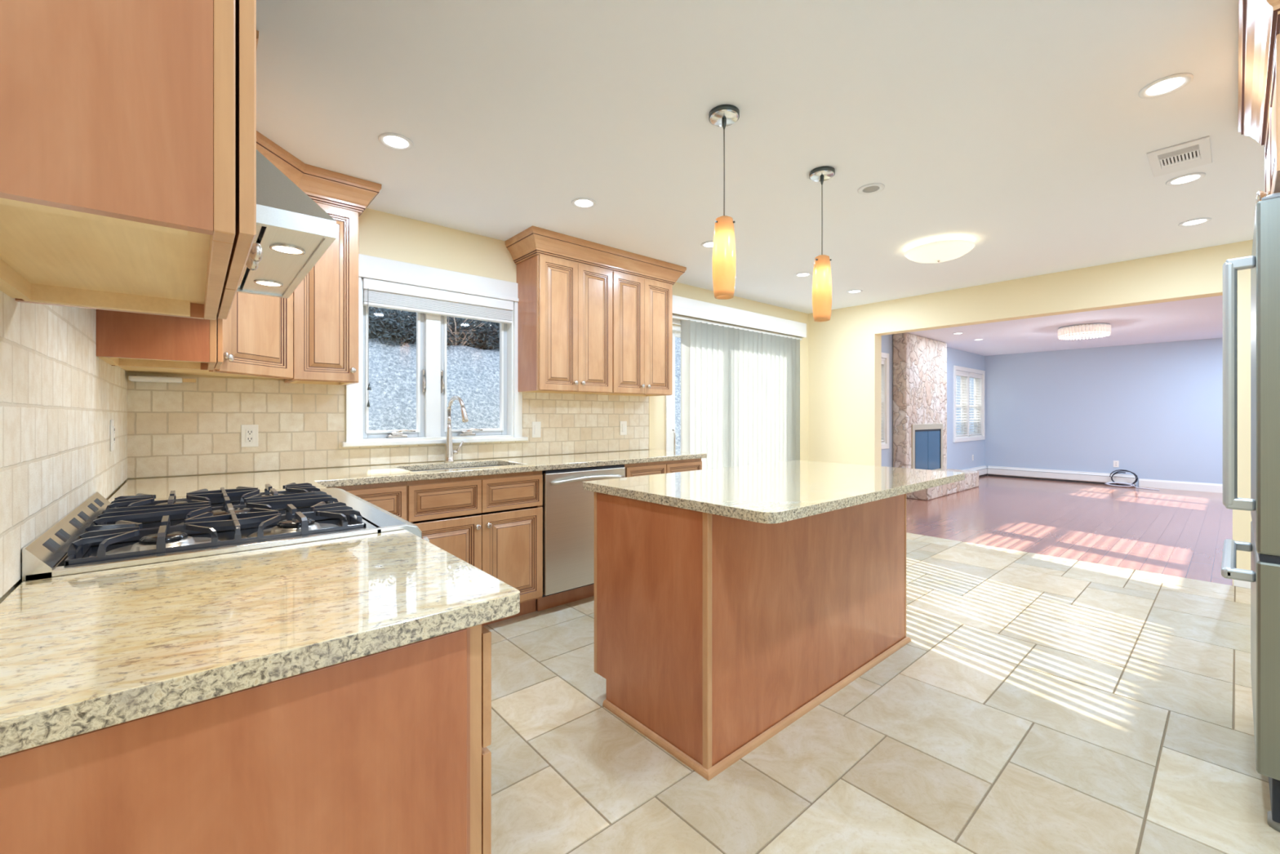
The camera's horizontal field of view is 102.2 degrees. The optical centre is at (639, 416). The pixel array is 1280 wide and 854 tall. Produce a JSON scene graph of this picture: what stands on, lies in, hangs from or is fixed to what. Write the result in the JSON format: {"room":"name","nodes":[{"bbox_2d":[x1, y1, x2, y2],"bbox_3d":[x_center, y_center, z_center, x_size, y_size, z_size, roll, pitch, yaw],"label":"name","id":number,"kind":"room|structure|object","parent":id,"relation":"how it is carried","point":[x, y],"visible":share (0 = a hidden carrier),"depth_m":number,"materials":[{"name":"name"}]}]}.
{"room":"kitchen","nodes":[
{"label":"kitchen","id":0,"kind":"room"},
{"bbox_2d":[0,290,127,602],"bbox_3d":[-0.939,0.046,0.610,0.159,2.560,4.600,0,0,-41],"label":"wall","id":1,"kind":"structure","parent":0,"point":[59,400],"depth_m":1.10,"materials":[{"name":"tile"}]},
{"bbox_2d":[110,419,115,451],"bbox_3d":[-1.961,0.071,1.920,0.009,0.116,0.072,0,0,-41],"label":"wall outlet","id":2,"kind":"object","parent":1,"relation":"attached to","point":[112,421],"visible":1,"depth_m":1.90,"materials":[{"name":"white plastic"}]},
{"bbox_2d":[112,426,115,444],"bbox_3d":[-1.959,0.071,1.921,0.004,0.068,0.034,0,0,-41],"label":"receptacle","id":3,"kind":"object","parent":2,"relation":"attached to","point":[113,427],"depth_m":1.91,"materials":[{"name":"white plastic"}]},
{"bbox_2d":[0,0,262,319],"bbox_3d":[-0.749,-0.643,0.746,0.324,0.887,0.671,0,0,-41],"label":"upper cabinet","id":4,"kind":"object","parent":1,"relation":"attached to","point":[128,127],"visible":1,"depth_m":0.54,"materials":[{"name":"brown wood"}]},
{"bbox_2d":[96,309,228,370],"bbox_3d":[-1.721,-0.638,1.890,0.350,0.897,0.420,0,0,-41],"label":"upper cabinet","id":5,"kind":"object","parent":1,"relation":"attached to","point":[123,339],"visible":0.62,"depth_m":1.73,"materials":[{"name":"red wood"}]},
{"bbox_2d":[236,149,336,297],"bbox_3d":[-1.231,-0.839,1.454,0.498,0.789,0.870,0,0,-41],"label":"range hood","id":6,"kind":"object","parent":1,"relation":"attached to","point":[293,232],"visible":0.17,"depth_m":1.29,"materials":[{"name":"metal"}]},
{"bbox_2d":[256,281,280,286],"bbox_3d":[-1.253,-0.449,1.742,0.068,0.003,0.068,0,0,-41],"label":"lamp","id":7,"kind":"object","parent":6,"relation":"on","point":[264,283],"depth_m":1.74,"materials":[{"name":"beige glass"}]},
{"bbox_2d":[242,226,323,294],"bbox_3d":[-1.102,-0.453,1.565,0.118,0.006,0.830,0,0,-41],"label":"panel","id":8,"kind":"object","parent":6,"relation":"attached to","point":[287,255],"depth_m":1.49,"materials":[{"name":"metal"}]},
{"bbox_2d":[272,245,302,253],"bbox_3d":[-0.948,-0.449,1.388,0.068,0.003,0.068,0,0,-41],"label":"lamp","id":9,"kind":"object","parent":6,"relation":"on","point":[282,249],"depth_m":1.38,"materials":[{"name":"beige glass"}]},
{"bbox_2d":[124,208,808,482],"bbox_3d":[-0.223,0.046,4.361,6.150,2.560,0.162,0,0,-41],"label":"wall","id":10,"kind":"structure","parent":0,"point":[381,234],"depth_m":3.46,"materials":[{"name":"beige paint"}]},
{"bbox_2d":[120,292,293,378],"bbox_3d":[-1.958,-0.635,2.360,0.619,0.902,0.630,0,0,-41],"label":"upper cabinet","id":11,"kind":"object","parent":10,"relation":"attached to","point":[258,329],"visible":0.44,"depth_m":2.35,"materials":[{"name":"brown wood"}]},
{"bbox_2d":[128,375,195,382],"bbox_3d":[-2.235,-0.171,2.423,0.230,0.022,0.100,0,0,-41],"label":"light","id":12,"kind":"object","parent":11,"relation":"attached to","point":[132,378],"visible":1,"depth_m":2.39,"materials":[{"name":"white plastic"}]},
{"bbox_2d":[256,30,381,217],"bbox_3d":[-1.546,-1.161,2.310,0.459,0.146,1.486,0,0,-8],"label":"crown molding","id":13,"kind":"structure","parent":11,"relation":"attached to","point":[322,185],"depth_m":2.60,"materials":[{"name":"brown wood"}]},
{"bbox_2d":[284,201,358,385],"bbox_3d":[-1.700,-0.633,2.760,0.297,0.907,0.350,0,0,-41],"label":"upper cabinet","id":14,"kind":"object","parent":10,"relation":"attached to","point":[326,301],"visible":0.77,"depth_m":2.67,"materials":[{"name":"brown wood"}]},
{"bbox_2d":[127,374,648,478],"bbox_3d":[-1.154,0.047,3.458,3.260,0.482,0.009,0,0,-41],"label":"tile backsplash","id":15,"kind":"structure","parent":10,"relation":"attached to","point":[184,428],"depth_m":2.80,"materials":[{"name":"tile"}]},
{"bbox_2d":[240,424,257,447],"bbox_3d":[-2.031,0.102,2.687,0.072,0.116,0.009,0,0,-41],"label":"wall outlet","id":16,"kind":"object","parent":15,"relation":"attached to","point":[249,433],"visible":1,"depth_m":2.68,"materials":[{"name":"white plastic"}]},
{"bbox_2d":[245,429,253,442],"bbox_3d":[-2.030,0.102,2.686,0.034,0.068,0.004,0,0,-41],"label":"receptacle","id":17,"kind":"object","parent":16,"relation":"attached to","point":[249,433],"depth_m":2.68,"materials":[{"name":"white plastic"}]},
{"bbox_2d":[532,421,541,437],"bbox_3d":[-0.758,0.098,3.788,0.072,0.116,0.009,0,0,-41],"label":"light switch","id":18,"kind":"object","parent":15,"relation":"attached to","point":[536,426],"visible":1,"depth_m":3.79,"materials":[{"name":"white plastic"}]},
{"bbox_2d":[619,421,626,435],"bbox_3d":[-0.138,0.099,4.324,0.072,0.116,0.009,0,0,-41],"label":"light switch","id":19,"kind":"object","parent":15,"relation":"attached to","point":[623,424],"visible":1,"depth_m":4.32,"materials":[{"name":"white plastic"}]},
{"bbox_2d":[340,253,528,447],"bbox_3d":[-1.311,-0.387,3.391,1.175,1.125,0.205,0,0,-41],"label":"window","id":20,"kind":"structure","parent":10,"relation":"attached to","point":[431,329],"depth_m":3.35,"materials":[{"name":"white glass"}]},
{"bbox_2d":[362,278,513,407],"bbox_3d":[-1.273,-0.433,3.359,0.960,0.758,0.083,0,0,-41],"label":"window blind","id":21,"kind":"object","parent":10,"relation":"attached to","point":[376,293],"visible":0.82,"depth_m":3.30,"materials":[{"name":"white fabric"}]},
{"bbox_2d":[516,253,612,394],"bbox_3d":[-0.533,-0.630,3.770,0.627,0.912,0.350,0,0,-41],"label":"upper cabinet","id":22,"kind":"object","parent":10,"relation":"attached to","point":[565,307],"visible":1,"depth_m":3.62,"materials":[{"name":"brown wood"}]},
{"bbox_2d":[505,226,686,285],"bbox_3d":[-0.283,-1.161,3.959,1.430,0.146,0.391,0,0,-41],"label":"crown molding","id":23,"kind":"structure","parent":22,"relation":"attached to","point":[534,241],"depth_m":3.67,"materials":[{"name":"brown wood"}]},
{"bbox_2d":[596,271,672,395],"bbox_3d":[-0.059,-0.630,4.179,0.625,0.912,0.350,0,0,-41],"label":"upper cabinet","id":24,"kind":"object","parent":10,"relation":"attached to","point":[642,308],"visible":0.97,"depth_m":4.06,"materials":[{"name":"brown wood"}]},
{"bbox_2d":[665,318,680,451],"bbox_3d":[0.947,0.151,5.370,2.020,2.110,0.166,0,0,-41],"label":"door","id":25,"kind":"structure","parent":10,"relation":"attached to","point":[670,433],"depth_m":4.77,"materials":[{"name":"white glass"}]},
{"bbox_2d":[672,294,806,469],"bbox_3d":[1.017,0.053,5.257,2.297,2.245,0.128,0,0,-41],"label":"vertical blinds","id":26,"kind":"object","parent":10,"relation":"attached to","point":[740,386],"visible":0.57,"depth_m":5.21,"materials":[{"name":"white fabric"}]},
{"bbox_2d":[256,0,1264,355],"bbox_3d":[4.112,-1.294,4.416,12.780,0.120,5.750,0,0,-41],"label":"ceiling","id":27,"kind":"structure","parent":0,"point":[1022,131],"depth_m":2.23,"materials":[{"name":"white paint"}]},
{"bbox_2d":[377,133,413,151],"bbox_3d":[-1.095,-1.230,2.319,0.144,0.008,0.144,0,0,-41],"label":"recessed light","id":28,"kind":"object","parent":27,"relation":"in","point":[391,140],"visible":1,"depth_m":2.31,"materials":[{"name":"white"}]},
{"bbox_2d":[571,197,596,208],"bbox_3d":[-0.324,-1.230,2.985,0.144,0.008,0.144,0,0,-41],"label":"recessed light","id":29,"kind":"object","parent":27,"relation":"in","point":[580,202],"visible":1,"depth_m":2.98,"materials":[{"name":"white"}]},
{"bbox_2d":[701,240,713,248],"bbox_3d":[0.510,-1.230,3.707,0.144,0.008,0.144,0,0,-41],"label":"recessed light","id":30,"kind":"object","parent":27,"relation":"in","point":[709,244],"visible":0.6,"depth_m":3.70,"materials":[{"name":"white"}]},
{"bbox_2d":[708,104,739,299],"bbox_3d":[0.343,-0.859,2.104,0.123,0.750,0.123,0,0,-41],"label":"pendant light","id":31,"kind":"object","parent":27,"relation":"hanging from","point":[724,115],"visible":1,"depth_m":2.07,"materials":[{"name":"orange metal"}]},
{"bbox_2d":[794,271,811,277],"bbox_3d":[1.420,-1.230,4.494,0.144,0.008,0.144,0,0,-41],"label":"recessed light","id":32,"kind":"object","parent":27,"relation":"in","point":[804,274],"visible":1,"depth_m":4.49,"materials":[{"name":"white glass"}]},
{"bbox_2d":[808,166,835,321],"bbox_3d":[0.919,-0.859,2.608,0.123,0.750,0.123,0,0,-41],"label":"pendant light","id":33,"kind":"object","parent":27,"relation":"hanging from","point":[822,280],"visible":1,"depth_m":2.57,"materials":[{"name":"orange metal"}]},
{"bbox_2d":[846,289,862,293],"bbox_3d":[2.119,-1.230,5.099,0.144,0.008,0.144,0,0,-41],"label":"recessed light","id":34,"kind":"object","parent":27,"relation":"in","point":[851,291],"visible":1,"depth_m":5.11,"materials":[{"name":"white"}]},
{"bbox_2d":[857,182,884,195],"bbox_3d":[1.253,-1.231,2.800,0.136,0.006,0.136,0,0,-41],"label":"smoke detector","id":35,"kind":"object","parent":27,"relation":"attached to","point":[870,188],"visible":1,"depth_m":2.79,"materials":[{"name":"white plastic"}]},
{"bbox_2d":[904,240,975,262],"bbox_3d":[2.151,-1.171,3.718,0.444,0.125,0.444,0,0,-41],"label":"flush ceiling light","id":36,"kind":"object","parent":27,"relation":"attached to","point":[938,251],"visible":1,"depth_m":3.61,"materials":[{"name":"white glass"}]},
{"bbox_2d":[1057,322,1111,339],"bbox_3d":[6.090,-1.160,7.083,0.555,0.147,0.554,0,0,-41],"label":"crystal ceiling light","id":37,"kind":"object","parent":27,"relation":"attached to","point":[1070,331],"visible":1,"depth_m":6.95,"materials":[{"name":"white glass"}]},
{"bbox_2d":[1064,332,1104,337],"bbox_3d":[6.089,-1.112,7.084,0.500,0.009,0.500,0,0,-41],"label":"diffuser","id":38,"kind":"object","parent":37,"relation":"attached to","point":[1083,335],"depth_m":7.05,"materials":[{"name":"beige glass"}]},
{"bbox_2d":[1138,72,1193,98],"bbox_3d":[1.961,-1.230,1.928,0.144,0.008,0.144,0,0,-41],"label":"recessed light","id":39,"kind":"object","parent":27,"relation":"in","point":[1170,84],"visible":1,"depth_m":1.92,"materials":[{"name":"white"}]},
{"bbox_2d":[1146,136,1212,177],"bbox_3d":[2.572,-1.230,2.460,0.350,0.008,0.200,0,0,-41],"label":"ceiling vent","id":40,"kind":"object","parent":27,"relation":"in","point":[1196,153],"visible":1,"depth_m":2.44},
{"bbox_2d":[1165,172,1205,186],"bbox_3d":[2.836,-1.230,2.685,0.144,0.008,0.144,0,0,-41],"label":"recessed light","id":41,"kind":"object","parent":27,"relation":"in","point":[1193,177],"visible":1,"depth_m":2.68,"materials":[{"name":"white"}]},
{"bbox_2d":[1178,217,1211,226],"bbox_3d":[3.521,-1.230,3.277,0.144,0.008,0.144,0,0,-41],"label":"recessed light","id":42,"kind":"object","parent":27,"relation":"in","point":[1197,221],"visible":1,"depth_m":3.27,"materials":[{"name":"white"}]},
{"bbox_2d":[483,475,1279,853],"bbox_3d":[4.112,1.266,4.416,12.780,0.120,5.750,0,0,-41],"label":"floor","id":43,"kind":"structure","parent":0,"point":[1034,703],"depth_m":2.02,"materials":[{"name":"tile"}]},
{"bbox_2d":[22,482,429,582],"bbox_3d":[-1.116,0.710,1.498,0.731,0.951,0.912,0,0,-41],"label":"gas range","id":44,"kind":"object","parent":43,"relation":"on","point":[99,534],"visible":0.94,"depth_m":1.26,"materials":[{"name":"metal"}]},
{"bbox_2d":[0,623,491,853],"bbox_3d":[-0.649,0.768,0.885,0.624,0.876,0.606,0,0,-41],"label":"base cabinet","id":45,"kind":"object","parent":43,"relation":"on","point":[384,752],"visible":0.73,"depth_m":0.66,"materials":[{"name":"brown wood"}]},
{"bbox_2d":[0,529,519,756],"bbox_3d":[-0.642,0.309,0.884,0.644,0.035,0.628,0,0,-41],"label":"countertop","id":46,"kind":"structure","parent":45,"relation":"on","point":[82,653],"depth_m":0.74,"materials":[{"name":"stone"}]},
{"bbox_2d":[326,481,406,519],"bbox_3d":[-1.650,0.768,2.591,0.745,0.876,0.648,0,0,-41],"label":"base cabinet","id":47,"kind":"object","parent":43,"relation":"on","point":[391,497],"visible":0.06,"depth_m":2.55,"materials":[{"name":"brown wood"}]},
{"bbox_2d":[406,471,542,626],"bbox_3d":[-1.071,0.768,3.091,0.782,0.876,0.648,0,0,-41],"label":"base cabinet","id":48,"kind":"object","parent":43,"relation":"on","point":[493,523],"visible":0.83,"depth_m":2.92,"materials":[{"name":"brown wood"}]},
{"bbox_2d":[536,464,625,611],"bbox_3d":[-0.519,0.769,3.540,0.628,0.874,0.676,0,0,-41],"label":"dishwasher","id":49,"kind":"object","parent":43,"relation":"on","point":[568,509],"visible":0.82,"depth_m":3.24,"materials":[{"name":"metal"}]},
{"bbox_2d":[542,471,594,597],"bbox_3d":[-0.550,0.721,3.576,0.628,0.770,0.580,0,0,-41],"label":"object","id":50,"kind":"object","parent":49,"relation":"in","point":[543,472],"depth_m":3.14,"materials":[{"name":"silver metal"}]},
{"bbox_2d":[624,457,702,477],"bbox_3d":[0.006,0.768,4.023,0.786,0.876,0.648,0,0,-41],"label":"base cabinet","id":51,"kind":"object","parent":43,"relation":"on","point":[681,465],"visible":0.04,"depth_m":3.78,"materials":[{"name":"brown wood"}]},
{"bbox_2d":[107,449,706,502],"bbox_3d":[-0.794,0.309,3.073,3.279,0.035,1.042,0,0,-41],"label":"countertop","id":52,"kind":"structure","parent":51,"relation":"on","point":[324,477],"depth_m":2.71,"materials":[{"name":"stone"}]},
{"bbox_2d":[444,395,468,462],"bbox_3d":[-1.137,0.082,3.248,0.120,0.420,0.239,0,0,-41],"label":"faucet","id":53,"kind":"object","parent":52,"relation":"on","point":[450,452],"visible":1,"depth_m":3.28,"materials":[{"name":"silver metal"}]},
{"bbox_2d":[412,465,502,471],"bbox_3d":[-1.069,0.419,3.085,0.690,0.184,0.415,0,0,-41],"label":"sink","id":54,"kind":"object","parent":52,"relation":"in","point":[489,465],"visible":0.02,"depth_m":3.25,"materials":[{"name":"silver metal"}]},
{"bbox_2d":[594,491,911,780],"bbox_3d":[0.606,0.764,2.510,1.624,0.884,0.718,0,0,-41],"label":"kitchen island","id":55,"kind":"object","parent":43,"relation":"on","point":[714,634],"visible":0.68,"depth_m":2.00,"materials":[{"name":"red wood"}]},
{"bbox_2d":[582,460,964,523],"bbox_3d":[0.710,0.305,2.455,1.703,0.034,0.985,0,0,-41],"label":"island countertop","id":56,"kind":"structure","parent":55,"relation":"on","point":[775,492],"depth_m":2.15,"materials":[{"name":"stone"}]},
{"bbox_2d":[893,333,978,500],"bbox_3d":[4.793,-0.014,8.284,2.270,2.439,0.489,0,0,-41],"label":"stone fireplace","id":57,"kind":"object","parent":43,"relation":"on","point":[919,362],"visible":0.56,"depth_m":7.90,"materials":[{"name":"beige stone"}]},
{"bbox_2d":[1104,469,1159,490],"bbox_3d":[8.329,1.061,8.727,0.200,0.287,0.697,0,0,-31],"label":"cable coil","id":58,"kind":"object","parent":43,"relation":"on","point":[1134,473],"visible":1,"depth_m":8.84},
{"bbox_2d":[1220,192,1279,831],"bbox_3d":[2.346,0.278,1.559,0.910,1.856,0.778,0,0,-41],"label":"refrigerator","id":59,"kind":"object","parent":43,"relation":"on","point":[1264,263],"visible":1,"depth_m":1.49,"materials":[{"name":"metal"}]},
{"bbox_3d":[2.751,0.076,1.813,0.022,2.260,0.633,0,0,-41],"label":"panel","id":60,"kind":"object","parent":43,"relation":"on","visible":0},
{"bbox_2d":[1255,33,1279,203],"bbox_3d":[2.361,-0.890,1.542,0.930,0.392,0.668,0,0,-41],"label":"upper cabinet","id":61,"kind":"object","parent":60,"relation":"attached to","point":[1272,147],"visible":0.62,"depth_m":1.60,"materials":[{"name":"brown wood"}]},
{"bbox_2d":[1237,0,1279,145],"bbox_3d":[2.300,-1.161,1.574,1.198,0.146,0.622,0,0,-41],"label":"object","id":62,"kind":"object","parent":61,"relation":"attached to","point":[1259,20],"depth_m":1.68,"materials":[{"name":"brown wood"}]},
{"bbox_2d":[881,333,984,469],"bbox_3d":[4.606,0.046,8.546,6.630,2.560,0.150,0,0,-41],"label":"wall","id":63,"kind":"structure","parent":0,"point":[959,455],"depth_m":9.36,"materials":[{"name":"blue paint"}]},
{"bbox_2d":[881,360,884,441],"bbox_3d":[3.256,-0.224,7.317,0.810,1.180,0.051,0,0,-41],"label":"slat blind","id":64,"kind":"object","parent":63,"relation":"attached to","point":[882,362],"visible":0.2,"depth_m":7.55,"materials":[{"name":"white"}]},
{"bbox_2d":[881,352,888,448],"bbox_3d":[2.874,-0.224,7.033,1.970,1.400,0.172,0,0,-41],"label":"window","id":65,"kind":"structure","parent":63,"relation":"attached to","point":[885,373],"depth_m":7.58,"materials":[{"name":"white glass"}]},
{"bbox_2d":[955,372,968,435],"bbox_3d":[6.026,-0.224,9.713,0.715,1.180,0.051,0,0,-41],"label":"slat blind","id":66,"kind":"object","parent":63,"relation":"attached to","point":[958,374],"visible":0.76,"depth_m":9.73,"materials":[{"name":"white"}]},
{"bbox_2d":[953,365,985,442],"bbox_3d":[6.312,-0.224,10.006,1.740,1.400,0.172,0,0,-41],"label":"window","id":67,"kind":"structure","parent":63,"relation":"attached to","point":[980,384],"depth_m":10.00,"materials":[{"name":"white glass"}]},
{"bbox_2d":[962,465,987,477],"bbox_3d":[6.298,1.106,9.867,2.038,0.200,0.064,0,0,-41],"label":"baseboard heater","id":68,"kind":"object","parent":63,"relation":"attached to","point":[983,470],"visible":0.4,"depth_m":10.27,"materials":[{"name":"white metal"}]},
{"bbox_2d":[969,373,982,435],"bbox_3d":[6.627,-0.224,10.233,0.755,1.180,0.051,0,0,-41],"label":"slat blind","id":69,"kind":"object","parent":63,"relation":"attached to","point":[971,375],"visible":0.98,"depth_m":10.25,"materials":[{"name":"white plastic"}]},
{"bbox_2d":[808,240,1253,585],"bbox_3d":[3.920,-0.014,4.150,0.160,2.440,5.600,0,0,-41],"label":"wall","id":70,"kind":"structure","parent":0,"point":[845,350],"depth_m":4.87,"materials":[{"name":"beige paint"}]},
{"bbox_2d":[1233,579,1250,588],"bbox_3d":[4.619,1.156,3.208,0.014,0.100,1.220,0,0,-41],"label":"baseboard","id":71,"kind":"structure","parent":70,"relation":"attached to","point":[1237,583],"depth_m":3.63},
{"bbox_2d":[984,337,1222,486],"bbox_3d":[8.938,0.046,8.491,0.150,2.560,5.600,0,0,-41],"label":"wall","id":72,"kind":"structure","parent":0,"point":[1154,409],"depth_m":9.09,"materials":[{"name":"blue paint"}]},
{"bbox_2d":[987,465,1135,486],"bbox_3d":[7.781,1.106,9.665,0.064,0.200,2.170,0,0,-41],"label":"baseboard heater","id":73,"kind":"object","parent":72,"relation":"attached to","point":[998,471],"visible":0.93,"depth_m":9.59,"materials":[{"name":"white metal"}]},
{"bbox_2d":[1113,460,1119,466],"bbox_3d":[8.348,0.836,9.051,0.009,0.116,0.072,0,0,-41],"label":"wall outlet","id":74,"kind":"object","parent":72,"relation":"attached to","point":[1116,463],"visible":1,"depth_m":9.05,"materials":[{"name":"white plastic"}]},
{"bbox_2d":[1138,478,1222,493],"bbox_3d":[9.621,1.136,7.575,0.014,0.140,3.320,0,0,-41],"label":"baseboard","id":75,"kind":"structure","parent":72,"relation":"attached to","point":[1165,484],"depth_m":8.44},
{"label":"outside","id":76,"kind":"structure","parent":0,"visible":0},
{"bbox_2d":[368,337,973,451],"bbox_3d":[6.296,-0.148,15.283,42.000,3.386,5.430,0,0,-41],"label":"terrain","id":77,"kind":"structure","parent":76,"point":[473,374],"depth_m":5.93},
{"bbox_2d":[368,306,499,351],"bbox_3d":[-3.777,-1.141,5.769,7.479,1.154,1.445,0,0,-39],"label":"shrubbery","id":78,"kind":"object","parent":77,"relation":"on","point":[398,326],"visible":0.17,"depth_m":6.29,"materials":[{"name":"green plant"}]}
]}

